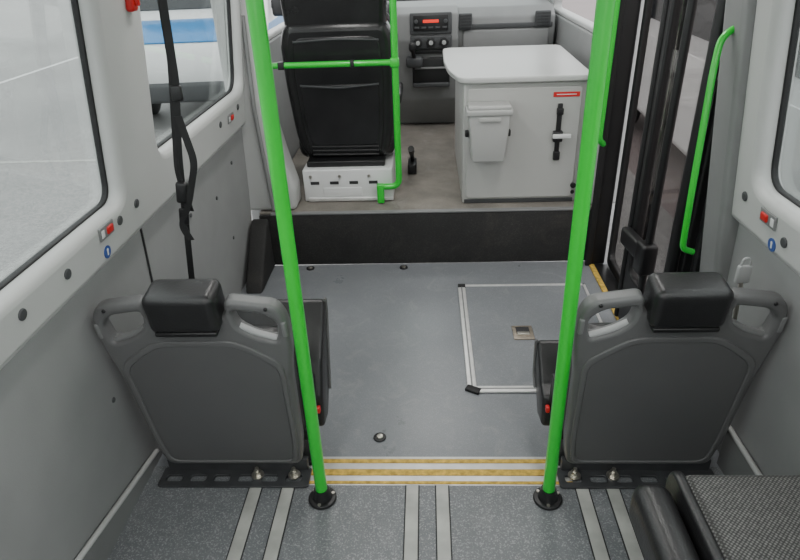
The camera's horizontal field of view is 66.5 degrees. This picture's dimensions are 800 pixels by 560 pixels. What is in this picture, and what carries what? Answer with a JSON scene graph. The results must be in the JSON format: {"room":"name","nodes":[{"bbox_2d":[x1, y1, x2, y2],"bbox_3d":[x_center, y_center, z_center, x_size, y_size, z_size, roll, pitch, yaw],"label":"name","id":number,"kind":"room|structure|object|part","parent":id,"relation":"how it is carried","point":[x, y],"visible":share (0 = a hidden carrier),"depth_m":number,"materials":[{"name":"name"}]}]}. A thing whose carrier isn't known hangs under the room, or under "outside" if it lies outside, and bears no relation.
{"room":"vehicle interior","nodes":[
{"label":"vehicle interior","id":0,"kind":"room"},
{"bbox_2d":[0,0,251,559],"bbox_3d":[-0.790,0.067,0.996,0.244,1.875,4.020,-1,29,3],"label":"wall","id":1,"kind":"structure","parent":0,"point":[68,452],"depth_m":1.60,"materials":[{"name":"grey plastic"}]},
{"bbox_2d":[18,308,26,320],"bbox_3d":[-0.774,0.071,1.249,0.010,0.026,0.026,-1,29,3],"label":"plug","id":2,"kind":"object","parent":1,"relation":"attached to","point":[22,314],"visible":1,"depth_m":1.25,"materials":[{"name":"grey plastic"}]},
{"bbox_2d":[0,0,107,290],"bbox_3d":[-0.811,0.016,0.405,0.115,0.874,2.495,-1,29,3],"label":"seal","id":3,"kind":"object","parent":1,"relation":"attached to","point":[74,3],"visible":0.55,"depth_m":1.50,"materials":[{"name":"black rubber"}]},
{"bbox_2d":[64,268,71,279],"bbox_3d":[-0.768,-0.014,1.408,0.010,0.026,0.026,-1,29,3],"label":"plug","id":4,"kind":"object","parent":1,"relation":"attached to","point":[67,274],"visible":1,"depth_m":1.41,"materials":[{"name":"grey plastic"}]},
{"bbox_2d":[98,219,113,242],"bbox_3d":[-0.755,-0.128,1.573,0.014,0.036,0.074,-1,29,3],"label":"button","id":5,"kind":"object","parent":1,"relation":"attached to","point":[107,228],"visible":1,"depth_m":1.57,"materials":[{"name":"red plastic"}]},
{"bbox_2d":[104,245,110,257],"bbox_3d":[-0.764,-0.074,1.592,0.007,0.034,0.034,-1,29,3],"label":"round sticker","id":6,"kind":"object","parent":1,"relation":"attached to","point":[107,251],"visible":1,"depth_m":1.59,"materials":[{"name":"blue plastic"}]},
{"bbox_2d":[75,449,158,559],"bbox_3d":[-0.812,0.729,1.461,0.016,0.226,1.093,-1,29,2],"label":"wall rail","id":7,"kind":"object","parent":1,"relation":"attached to","point":[91,541],"visible":1,"depth_m":1.71,"materials":[{"name":"grey plastic"}]},
{"bbox_2d":[117,216,122,224],"bbox_3d":[-0.757,-0.161,1.647,0.010,0.026,0.026,-1,29,3],"label":"plug","id":8,"kind":"object","parent":1,"relation":"attached to","point":[120,219],"visible":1,"depth_m":1.64,"materials":[{"name":"grey plastic"}]},
{"bbox_3d":[-0.818,0.764,1.407,0.011,0.260,1.260,-1,29,3],"label":"ledge panel","id":9,"kind":"part","parent":1,"relation":"part of","materials":[{"name":"grey plastic"}]},
{"bbox_2d":[125,0,139,11],"bbox_3d":[-0.690,-0.767,1.565,0.048,0.143,0.040,-1,29,3],"label":"hammer","id":10,"kind":"object","parent":1,"relation":"attached to","point":[131,5],"visible":1,"depth_m":1.58,"materials":[{"name":"red plastic"}]},
{"bbox_3d":[-0.682,-0.773,1.562,0.016,0.130,0.016,5,29,0],"label":"handle","id":11,"kind":"part","parent":10,"relation":"part of","materials":[{"name":"red plastic"}]},
{"bbox_2d":[134,199,138,207],"bbox_3d":[-0.753,-0.218,1.740,0.010,0.026,0.026,-1,29,3],"label":"plug","id":12,"kind":"object","parent":1,"relation":"attached to","point":[136,202],"visible":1,"depth_m":1.74,"materials":[{"name":"grey plastic"}]},
{"bbox_2d":[140,228,152,282],"bbox_3d":[-0.787,0.136,2.004,0.042,0.780,0.005,-1,29,3],"label":"seam","id":13,"kind":"object","parent":1,"relation":"attached to","point":[141,231],"visible":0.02,"depth_m":1.88,"materials":[{"name":"black rubber"}]},
{"bbox_2d":[157,0,196,278],"bbox_3d":[-0.626,-0.511,1.633,0.148,1.460,0.046,-7,29,-8],"label":"belt","id":14,"kind":"object","parent":1,"relation":"attached to","point":[184,190],"visible":1,"depth_m":1.70,"materials":[{"name":"black fabric"}]},
{"bbox_2d":[157,0,233,147],"bbox_3d":[-0.739,-0.958,2.125,0.110,0.836,1.050,-1,29,3],"label":"seal","id":15,"kind":"object","parent":1,"relation":"attached to","point":[208,107],"visible":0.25,"depth_m":2.60,"materials":[{"name":"black rubber"}]},
{"bbox_2d":[227,112,233,123],"bbox_3d":[-0.714,-0.685,2.578,0.014,0.036,0.074,-1,29,3],"label":"button","id":16,"kind":"object","parent":1,"relation":"attached to","point":[230,116],"visible":1,"depth_m":2.57,"materials":[{"name":"red plastic"}]},
{"bbox_2d":[251,22,299,218],"bbox_3d":[-0.744,-1.476,3.760,0.090,1.900,1.950,-1,29,3],"label":"wall","id":17,"kind":"structure","parent":0,"point":[286,118],"depth_m":3.63,"materials":[{"name":"grey plastic"}]},
{"bbox_3d":[-0.757,-1.912,3.515,0.060,0.900,1.943,-1,29,3],"label":"door frame","id":18,"kind":"part","parent":17,"relation":"part of","materials":[{"name":"grey plastic"}]},
{"bbox_2d":[107,484,634,559],"bbox_3d":[0.054,1.258,0.766,1.860,0.054,2.525,-1,29,3],"label":"rear section","id":19,"kind":"object","parent":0,"point":[364,522],"visible":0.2,"depth_m":1.73,"materials":[{"name":"plastic"}]},
{"bbox_2d":[245,0,336,509],"bbox_3d":[-0.263,-0.154,1.376,0.084,1.850,0.084,-1,29,3],"label":"pole","id":20,"kind":"object","parent":19,"relation":"on","point":[323,496],"visible":1,"depth_m":1.39,"materials":[{"name":"green metal"}]},
{"bbox_2d":[225,485,644,559],"bbox_3d":[0.051,1.235,0.752,1.121,0.006,2.522,-1,29,3],"label":"tracks","id":21,"kind":"object","parent":19,"relation":"on","point":[599,549],"visible":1,"depth_m":1.73,"materials":[{"name":"metal"}]},
{"bbox_2d":[533,0,615,510],"bbox_3d":[0.401,-0.164,1.346,0.084,1.850,0.084,-1,29,3],"label":"pole","id":22,"kind":"object","parent":19,"relation":"on","point":[546,497],"visible":1,"depth_m":1.37,"materials":[{"name":"green metal"}]},
{"bbox_2d":[629,471,799,559],"bbox_3d":[0.700,0.503,0.972,0.468,1.025,0.643,-1,29,3],"label":"seat","id":23,"kind":"object","parent":19,"relation":"on","point":[693,517],"visible":1,"depth_m":1.17,"materials":[{"name":"grey fabric"}]},
{"bbox_2d":[259,122,591,264],"bbox_3d":[0.184,-0.732,4.013,1.700,0.289,2.143,-1,29,3],"label":"platform","id":24,"kind":"object","parent":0,"point":[427,220],"visible":0.55,"depth_m":3.09,"materials":[{"name":"plastic"}]},
{"bbox_2d":[210,0,300,209],"bbox_3d":[-0.677,-1.092,2.763,0.269,1.613,0.160,-1,29,3],"label":"post","id":25,"kind":"object","parent":24,"relation":"on","point":[258,190],"visible":0.49,"depth_m":2.92,"materials":[{"name":"grey plastic"}]},
{"bbox_2d":[242,15,274,210],"bbox_3d":[-0.660,-0.746,2.846,0.044,0.901,0.020,-1,29,3],"label":"bead","id":26,"kind":"object","parent":25,"relation":"attached to","point":[244,31],"visible":0.96,"depth_m":2.82},
{"bbox_2d":[272,0,401,202],"bbox_3d":[-0.312,-1.074,2.769,0.611,1.550,0.042,-1,29,3],"label":"guard rail","id":27,"kind":"object","parent":24,"relation":"on","point":[393,62],"visible":0.95,"depth_m":2.81,"materials":[{"name":"green metal"}]},
{"bbox_3d":[-0.067,-1.107,2.741,0.116,1.481,0.032,-1,29,3],"label":"frame","id":28,"kind":"part","parent":27,"relation":"part of","materials":[{"name":"green metal"}]},
{"bbox_2d":[280,0,402,201],"bbox_3d":[-0.274,-1.121,3.117,0.558,1.294,0.625,-1,29,3],"label":"seat","id":29,"kind":"object","parent":24,"relation":"on","point":[343,116],"visible":0.91,"depth_m":2.97,"materials":[{"name":"black plastic"}]},
{"bbox_3d":[-0.287,-0.934,3.027,0.536,0.680,0.120,-1,36,3],"label":"backrest","id":30,"kind":"part","parent":29,"relation":"part of","materials":[{"name":"plastic"}]},
{"bbox_2d":[299,135,394,156],"bbox_3d":[-0.269,-0.808,3.361,0.500,0.130,0.500,-1,29,3],"label":"seat cushion","id":31,"kind":"object","parent":29,"relation":"on","point":[386,147],"depth_m":3.14,"materials":[{"name":"leather"}]},
{"bbox_3d":[-0.012,-0.990,3.227,0.050,0.060,0.320,-1,29,3],"label":"armrest","id":32,"kind":"part","parent":29,"relation":"part of","materials":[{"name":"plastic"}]},
{"bbox_2d":[408,146,416,173],"bbox_3d":[0.067,-0.694,3.446,0.050,0.205,0.278,-1,29,3],"label":"lever","id":33,"kind":"object","parent":24,"relation":"on","point":[412,161],"visible":1,"depth_m":3.48,"materials":[{"name":"black plastic"}]},
{"bbox_2d":[387,0,554,123],"bbox_3d":[0.187,-1.524,4.287,1.680,0.830,0.755,-1,29,3],"label":"dashboard","id":34,"kind":"object","parent":24,"relation":"on","point":[425,28],"visible":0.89,"depth_m":4.00,"materials":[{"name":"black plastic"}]},
{"bbox_2d":[387,1,389,14],"bbox_3d":[-0.251,-1.759,3.989,0.420,0.100,0.200,-1,29,3],"label":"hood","id":35,"kind":"object","parent":34,"relation":"attached to","point":[388,9],"depth_m":3.89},
{"bbox_3d":[0.079,-1.492,3.906,0.045,0.060,0.050,-1,29,3],"label":"gear knob","id":36,"kind":"part","parent":34,"relation":"part of","materials":[{"name":"black plastic"}]},
{"bbox_2d":[415,66,445,68],"bbox_3d":[0.209,-1.422,4.090,0.220,0.012,0.020,-1,29,3],"label":"cubby shelf","id":37,"kind":"object","parent":34,"relation":"attached to","point":[423,67],"depth_m":4.08,"materials":[{"name":"grey plastic"}]},
{"bbox_3d":[0.203,-1.558,3.996,0.270,0.085,0.030,-1,29,3],"label":"climate panel","id":38,"kind":"part","parent":34,"relation":"part of","materials":[{"name":"black plastic"}]},
{"bbox_2d":[459,13,471,29],"bbox_3d":[0.424,-1.676,3.956,0.085,0.100,0.030,-1,29,3],"label":"vent","id":39,"kind":"object","parent":34,"relation":"attached to","point":[465,19],"depth_m":3.94,"materials":[{"name":"grey plastic"}]},
{"bbox_2d":[535,10,550,26],"bbox_3d":[0.924,-1.690,3.945,0.100,0.100,0.030,-1,29,3],"label":"vent","id":40,"kind":"object","parent":34,"relation":"attached to","point":[542,17],"depth_m":3.93,"materials":[{"name":"grey plastic"}]},
{"bbox_2d":[443,45,588,202],"bbox_3d":[0.580,-0.867,3.296,0.683,0.616,0.957,-1,29,3],"label":"storage cabinet","id":41,"kind":"object","parent":24,"relation":"on","point":[545,86],"visible":0.98,"depth_m":2.95,"materials":[{"name":"white plastic"}]},
{"bbox_2d":[465,101,513,162],"bbox_3d":[0.410,-0.686,2.834,0.212,0.262,0.124,-1,29,3],"label":"bin","id":42,"kind":"object","parent":41,"relation":"attached to","point":[488,132],"visible":1,"depth_m":2.78,"materials":[{"name":"grey plastic"}]},
{"bbox_3d":[0.406,-0.792,2.776,0.195,0.020,0.110,-1,29,3],"label":"lid","id":43,"kind":"part","parent":42,"relation":"part of","materials":[{"name":"grey plastic"}]},
{"bbox_2d":[443,45,588,83],"bbox_3d":[0.571,-1.131,3.165,0.683,0.026,0.930,-1,29,3],"label":"countertop","id":44,"kind":"structure","parent":41,"relation":"on","point":[523,63],"depth_m":3.02,"materials":[{"name":"white plastic"}]},
{"bbox_3d":[0.583,-0.651,2.926,0.524,0.535,0.016,-1,29,3],"label":"door","id":45,"kind":"part","parent":41,"relation":"part of","materials":[{"name":"white plastic"}]},
{"bbox_3d":[0.746,-0.696,2.878,0.022,0.270,0.012,-1,29,3],"label":"latch rail","id":46,"kind":"part","parent":41,"relation":"part of","materials":[{"name":"black plastic"}]},
{"bbox_3d":[0.758,-0.673,2.856,0.085,0.020,0.014,-1,29,3],"label":"latch lever","id":47,"kind":"part","parent":41,"relation":"part of","materials":[{"name":"white paint"}]},
{"bbox_2d":[591,0,644,203],"bbox_3d":[0.962,-1.114,2.684,0.169,1.613,0.160,-1,29,3],"label":"post","id":48,"kind":"object","parent":24,"relation":"on","point":[642,1],"visible":0.06,"depth_m":2.79,"materials":[{"name":"white metal"}]},
{"bbox_2d":[147,261,723,483],"bbox_3d":[0.125,0.290,2.509,1.860,0.058,1.475,-1,29,3],"label":"middle section","id":49,"kind":"object","parent":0,"point":[397,359],"depth_m":2.38,"materials":[{"name":"plastic"}]},
{"bbox_2d":[93,279,330,487],"bbox_3d":[-0.507,0.249,1.828,0.533,0.733,0.452,-1,29,3],"label":"passenger seat","id":50,"kind":"object","parent":49,"relation":"on","point":[214,380],"visible":0.97,"depth_m":1.69,"materials":[{"name":"black plastic"}]},
{"bbox_3d":[-0.702,0.139,1.594,0.098,0.060,0.018,-1,37,3],"label":"grab handle","id":51,"kind":"part","parent":50,"relation":"part of","materials":[{"name":"grey plastic"}]},
{"bbox_2d":[135,326,277,331],"bbox_3d":[-0.522,0.318,1.792,0.420,0.460,0.060,-1,37,3],"label":"cushion","id":52,"kind":"object","parent":50,"relation":"on","point":[271,328],"depth_m":1.65,"materials":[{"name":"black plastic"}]},
{"bbox_3d":[-0.524,0.362,1.738,0.411,0.482,0.006,-1,37,3],"label":"panel","id":53,"kind":"part","parent":50,"relation":"part of","materials":[{"name":"grey plastic"}]},
{"bbox_3d":[-0.513,0.615,1.903,0.470,0.008,0.078,-1,29,3],"label":"floor plate","id":54,"kind":"part","parent":50,"relation":"part of","materials":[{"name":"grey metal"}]},
{"bbox_2d":[252,470,263,479],"bbox_3d":[-0.443,0.607,1.901,0.038,0.004,0.038,-1,29,3],"label":"bolt","id":55,"kind":"object","parent":50,"relation":"in","point":[259,475],"depth_m":1.89,"materials":[{"name":"metal"}]},
{"bbox_3d":[-0.366,0.134,1.578,0.098,0.060,0.018,-1,37,3],"label":"grab handle","id":56,"kind":"part","parent":50,"relation":"part of","materials":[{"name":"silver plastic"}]},
{"bbox_2d":[237,299,328,425],"bbox_3d":[-0.464,0.270,1.963,0.450,0.360,0.223,-1,29,3],"label":"cushion","id":57,"kind":"object","parent":50,"relation":"on","point":[315,310],"depth_m":1.93,"materials":[{"name":"black leather"}]},
{"bbox_2d":[288,470,300,479],"bbox_3d":[-0.328,0.605,1.895,0.038,0.004,0.038,-1,29,3],"label":"bolt","id":58,"kind":"object","parent":50,"relation":"in","point":[295,475],"depth_m":1.89,"materials":[{"name":"metal"}]},
{"bbox_2d":[246,219,274,293],"bbox_3d":[-0.701,-0.120,2.993,0.085,0.266,0.291,-1,29,3],"label":"wheel arch cover","id":59,"kind":"object","parent":49,"relation":"on","point":[261,263],"visible":1,"depth_m":2.98,"materials":[{"name":"black plastic"}]},
{"bbox_2d":[306,266,314,270],"bbox_3d":[-0.460,-0.062,3.136,0.042,0.010,0.042,-1,29,3],"label":"anchor","id":60,"kind":"object","parent":49,"relation":"on","point":[309,268],"visible":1,"depth_m":3.13,"materials":[{"name":"black metal"}]},
{"bbox_2d":[374,432,385,441],"bbox_3d":[-0.068,0.525,2.044,0.042,0.010,0.042,-1,29,3],"label":"anchor","id":61,"kind":"object","parent":49,"relation":"on","point":[379,437],"visible":1,"depth_m":2.04,"materials":[{"name":"silver metal"}]},
{"bbox_2d":[400,265,407,269],"bbox_3d":[0.019,-0.066,3.108,0.042,0.010,0.042,-1,29,3],"label":"anchor","id":62,"kind":"object","parent":49,"relation":"on","point":[403,267],"visible":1,"depth_m":3.10,"materials":[{"name":"black metal"}]},
{"bbox_3d":[0.100,0.626,1.899,1.860,0.043,0.080,-1,29,3],"label":"rear section edge","id":63,"kind":"part","parent":49,"relation":"part of","materials":[{"name":"black metal"}]},
{"bbox_2d":[309,457,572,485],"bbox_3d":[0.112,0.596,1.905,0.825,0.010,0.118,-1,29,3],"label":"threshold","id":64,"kind":"object","parent":49,"relation":"on","point":[451,471],"visible":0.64,"depth_m":1.90,"materials":[{"name":"metal"}]},
{"bbox_2d":[458,283,601,394],"bbox_3d":[0.557,0.214,2.559,0.610,0.014,0.810,-1,29,3],"label":"hatch","id":65,"kind":"object","parent":49,"relation":"on","point":[495,362],"depth_m":2.59,"materials":[{"name":"plastic"}]},
{"bbox_3d":[0.514,0.222,2.539,0.050,0.006,0.020,-1,29,3],"label":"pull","id":66,"kind":"part","parent":65,"relation":"part of","materials":[{"name":"metal"}]},
{"bbox_3d":[0.944,0.152,2.648,0.025,0.008,0.950,-1,29,3],"label":"yellow edge","id":67,"kind":"part","parent":49,"relation":"part of","materials":[{"name":"plastic"}]},
{"bbox_2d":[585,0,641,265],"bbox_3d":[0.946,-0.896,2.630,0.100,1.860,0.055,-1,29,3],"label":"door frame","id":68,"kind":"structure","parent":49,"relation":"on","point":[629,11],"depth_m":2.74,"materials":[{"name":"black plastic"}]},
{"bbox_2d":[598,0,620,146],"bbox_3d":[0.879,-1.124,2.459,0.038,1.212,0.081,16,34,29],"label":"handrail","id":69,"kind":"object","parent":68,"relation":"attached to","point":[601,142],"visible":0.7,"depth_m":2.57,"materials":[{"name":"green metal"}]},
{"bbox_2d":[607,0,687,283],"bbox_3d":[1.008,-0.787,2.417,0.030,1.850,0.440,-1,29,3],"label":"door","id":70,"kind":"structure","parent":68,"relation":"attached to","point":[648,4],"depth_m":2.61,"materials":[{"name":"black metal"}]},
{"bbox_2d":[533,272,787,488],"bbox_3d":[0.691,0.243,1.752,0.533,0.733,0.412,-1,29,3],"label":"passenger seat","id":71,"kind":"object","parent":49,"relation":"on","point":[655,390],"visible":0.88,"depth_m":1.62,"materials":[{"name":"grey plastic"}]},
{"bbox_2d":[535,340,558,425],"bbox_3d":[0.665,0.326,1.925,0.450,0.220,0.183,-1,29,3],"label":"cushion","id":72,"kind":"object","parent":71,"relation":"on","point":[546,351],"depth_m":1.92,"materials":[{"name":"black leather"}]},
{"bbox_3d":[0.467,0.353,1.852,0.016,0.140,0.050,-1,29,3],"label":"lever","id":73,"kind":"part","parent":71,"relation":"part of","materials":[{"name":"red plastic"}]},
{"bbox_2d":[568,471,580,480],"bbox_3d":[0.530,0.594,1.854,0.038,0.004,0.038,-1,29,3],"label":"washer","id":74,"kind":"object","parent":71,"relation":"in","point":[575,476],"depth_m":1.84,"materials":[{"name":"metal"}]},
{"bbox_2d":[588,322,612,328],"bbox_3d":[0.705,0.302,1.732,0.420,0.460,0.060,-1,37,3],"label":"cushion","id":75,"kind":"object","parent":71,"relation":"on","point":[591,325],"depth_m":1.61,"materials":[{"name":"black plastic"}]},
{"bbox_3d":[0.525,0.122,1.535,0.098,0.060,0.018,-1,37,3],"label":"grab handle","id":76,"kind":"part","parent":71,"relation":"part of","materials":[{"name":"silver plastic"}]},
{"bbox_2d":[606,471,618,480],"bbox_3d":[0.645,0.592,1.849,0.038,0.004,0.038,-1,29,3],"label":"washer","id":77,"kind":"object","parent":71,"relation":"in","point":[610,476],"depth_m":1.84,"materials":[{"name":"metal"}]},
{"bbox_3d":[0.715,0.599,1.844,0.470,0.008,0.078,-1,29,3],"label":"floor plate","id":78,"kind":"part","parent":71,"relation":"part of","materials":[{"name":"grey metal"}]},
{"bbox_3d":[0.704,0.346,1.679,0.411,0.482,0.006,-1,37,3],"label":"panel","id":79,"kind":"part","parent":71,"relation":"part of","materials":[{"name":"grey plastic"}]},
{"bbox_2d":[732,257,752,319],"bbox_3d":[0.884,0.082,1.611,0.044,0.318,0.012,-1,29,3],"label":"belt buckle","id":80,"kind":"object","parent":71,"relation":"attached to","point":[743,272],"visible":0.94,"depth_m":1.55,"materials":[{"name":"metal"}]},
{"bbox_3d":[0.861,0.118,1.518,0.098,0.060,0.018,-1,37,3],"label":"grab handle","id":81,"kind":"part","parent":71,"relation":"part of","materials":[{"name":"grey plastic"}]},
{"bbox_2d":[690,195,706,271],"bbox_3d":[0.966,-0.419,1.765,0.070,1.860,0.040,-1,29,3],"label":"post","id":82,"kind":"object","parent":49,"relation":"on","point":[695,265],"visible":0.02,"depth_m":1.93,"materials":[{"name":"black plastic"}]},
{"bbox_2d":[614,0,718,318],"bbox_3d":[0.897,-0.539,1.988,0.082,1.820,0.448,-3,29,-2],"label":"door","id":83,"kind":"structure","parent":82,"relation":"attached to","point":[671,10],"depth_m":2.13,"materials":[{"name":"black metal"}]},
{"bbox_3d":[0.889,-0.129,2.300,0.040,0.070,0.220,-3,29,-2],"label":"arm","id":84,"kind":"part","parent":83,"relation":"part of","materials":[{"name":"black plastic"}]},
{"bbox_2d":[632,240,658,275],"bbox_3d":[0.890,-0.080,2.213,0.060,0.120,0.070,-3,29,-2],"label":"block","id":85,"kind":"object","parent":83,"relation":"attached to","point":[645,256],"visible":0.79,"depth_m":2.19,"materials":[{"name":"black plastic"}]},
{"bbox_2d":[637,0,697,293],"bbox_3d":[0.877,-0.531,1.964,0.028,1.810,0.028,-3,29,-2],"label":"shaft","id":86,"kind":"object","parent":83,"relation":"attached to","point":[691,7],"visible":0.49,"depth_m":1.97,"materials":[{"name":"black metal"}]},
{"bbox_2d":[664,0,725,271],"bbox_3d":[0.890,-0.450,1.815,0.040,1.810,0.040,-3,29,-2],"label":"shaft","id":87,"kind":"object","parent":83,"relation":"attached to","point":[674,251],"visible":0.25,"depth_m":1.83,"materials":[{"name":"black plastic"}]},
{"bbox_2d":[547,0,593,69],"bbox_3d":[1.064,-1.500,3.673,0.090,1.900,1.950,-1,29,3],"label":"wall","id":88,"kind":"structure","parent":0,"point":[573,32],"depth_m":3.59,"materials":[{"name":"grey plastic"}]},
{"bbox_3d":[1.041,-1.935,3.428,0.060,0.900,1.943,-1,29,3],"label":"door frame","id":89,"kind":"part","parent":88,"relation":"part of","materials":[{"name":"grey plastic"}]},
{"bbox_3d":[1.079,-1.106,3.890,0.090,1.000,1.950,-1,29,3],"label":"door panel","id":90,"kind":"part","parent":88,"relation":"part of","materials":[{"name":"grey plastic"}]},
{"bbox_2d":[562,0,685,218],"bbox_3d":[21.763,-8.149,17.472,38.000,0.050,80.000,-1,29,3],"label":"paving","id":91,"kind":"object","parent":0,"point":[585,9],"depth_m":6.33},
{"bbox_2d":[635,0,799,200],"bbox_3d":[3.437,-2.071,5.364,2.370,2.300,5.290,1,29,5],"label":"door glass","id":92,"kind":"object","parent":91,"relation":"on","point":[705,11],"visible":0.09,"depth_m":4.95,"materials":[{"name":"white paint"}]},
{"bbox_2d":[699,0,756,280],"bbox_3d":[0.945,-0.380,1.675,0.335,1.876,0.145,-1,29,3],"label":"pillar","id":93,"kind":"structure","parent":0,"point":[720,229],"depth_m":1.65,"materials":[{"name":"grey plastic"}]},
{"bbox_2d":[680,26,734,254],"bbox_3d":[0.833,-0.363,1.653,0.062,0.627,0.115,17,34,31],"label":"handrail","id":94,"kind":"object","parent":93,"relation":"attached to","point":[720,42],"visible":0.97,"depth_m":1.62,"materials":[{"name":"green metal"}]},
{"bbox_2d":[717,0,799,474],"bbox_3d":[0.863,0.326,0.408,0.244,1.875,2.860,-1,29,3],"label":"wall","id":95,"kind":"structure","parent":0,"point":[766,421],"depth_m":1.53,"materials":[{"name":"grey plastic"}]},
{"bbox_2d":[594,264,618,290],"bbox_3d":[1.008,0.172,2.657,0.108,0.051,0.950,-1,29,3],"label":"sill","id":96,"kind":"structure","parent":95,"relation":"attached to","point":[604,271],"depth_m":2.94,"materials":[{"name":"black plastic"}]},
{"bbox_3d":[0.970,0.774,1.373,0.015,0.150,1.120,-1,29,3],"label":"ledge panel","id":97,"kind":"part","parent":95,"relation":"part of","materials":[{"name":"grey plastic"}]},
{"bbox_2d":[728,425,761,474],"bbox_3d":[0.964,0.697,1.359,0.016,0.016,1.070,-1,29,3],"label":"wall rail","id":98,"kind":"object","parent":95,"relation":"attached to","point":[731,431],"visible":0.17,"depth_m":1.73,"materials":[{"name":"grey plastic"}]},
{"bbox_2d":[742,191,747,200],"bbox_3d":[0.907,-0.220,1.603,0.010,0.026,0.026,-1,29,3],"label":"plug","id":99,"kind":"object","parent":95,"relation":"attached to","point":[744,194],"visible":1,"depth_m":1.60,"materials":[{"name":"grey plastic"}]},
{"bbox_3d":[0.958,0.795,0.664,0.092,0.800,2.860,-1,29,3],"label":"panel","id":100,"kind":"part","parent":95,"relation":"part of","materials":[{"name":"grey plastic"}]},
{"bbox_2d":[759,206,777,230],"bbox_3d":[0.900,-0.150,1.493,0.014,0.036,0.074,-1,29,3],"label":"button","id":101,"kind":"object","parent":95,"relation":"attached to","point":[769,219],"visible":1,"depth_m":1.49,"materials":[{"name":"red plastic"}]},
{"bbox_2d":[768,238,775,251],"bbox_3d":[0.911,-0.086,1.494,0.007,0.034,0.034,-1,29,3],"label":"round sticker","id":102,"kind":"object","parent":95,"relation":"attached to","point":[771,242],"visible":1,"depth_m":1.49,"materials":[{"name":"blue plastic"}]},
{"bbox_2d":[780,237,786,247],"bbox_3d":[0.905,-0.088,1.436,0.010,0.026,0.026,-1,29,3],"label":"plug","id":103,"kind":"object","parent":95,"relation":"attached to","point":[783,242],"visible":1,"depth_m":1.43,"materials":[{"name":"grey plastic"}]},
{"bbox_2d":[771,0,799,207],"bbox_3d":[0.845,-0.005,0.311,0.113,0.861,2.470,-1,29,3],"label":"seal","id":104,"kind":"object","parent":95,"relation":"attached to","point":[795,29],"visible":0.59,"depth_m":1.45,"materials":[{"name":"black rubber"}]},
{"label":"outside","id":105,"kind":"structure","parent":0,"visible":0},
{"bbox_2d":[0,0,677,281],"bbox_3d":[-18.187,-7.621,19.402,42.000,0.050,80.000,-1,29,3],"label":"asphalt","id":106,"kind":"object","parent":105,"point":[44,114],"depth_m":7.82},
{"bbox_2d":[0,57,77,83],"bbox_3d":[-7.700,-1.734,7.934,0.100,0.003,25.000,-1,29,3],"label":"long marking","id":107,"kind":"object","parent":106,"relation":"on","point":[75,57],"visible":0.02,"depth_m":12.62,"materials":[{"name":"white paint"}]},
{"bbox_2d":[0,159,95,162],"bbox_3d":[-5.384,-1.344,7.061,4.600,0.003,0.060,-1,29,3],"label":"marking","id":108,"kind":"object","parent":106,"relation":"on","point":[84,159],"visible":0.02,"depth_m":6.99,"materials":[{"name":"paint"}]},
{"bbox_2d":[140,0,283,114],"bbox_3d":[-2.834,-4.297,9.845,2.370,2.300,5.290,-3,29,-1],"label":"bus","id":109,"kind":"object","parent":106,"relation":"on","point":[200,73],"visible":0.26,"depth_m":7.87,"materials":[{"name":"white paint"}]},
{"bbox_2d":[271,0,282,15],"bbox_3d":[-1.699,-3.831,8.506,0.180,0.280,0.100,-3,29,-1],"label":"mirror","id":110,"kind":"object","parent":109,"relation":"attached to","point":[276,6],"depth_m":8.48,"materials":[{"name":"black plastic"}]}
]}

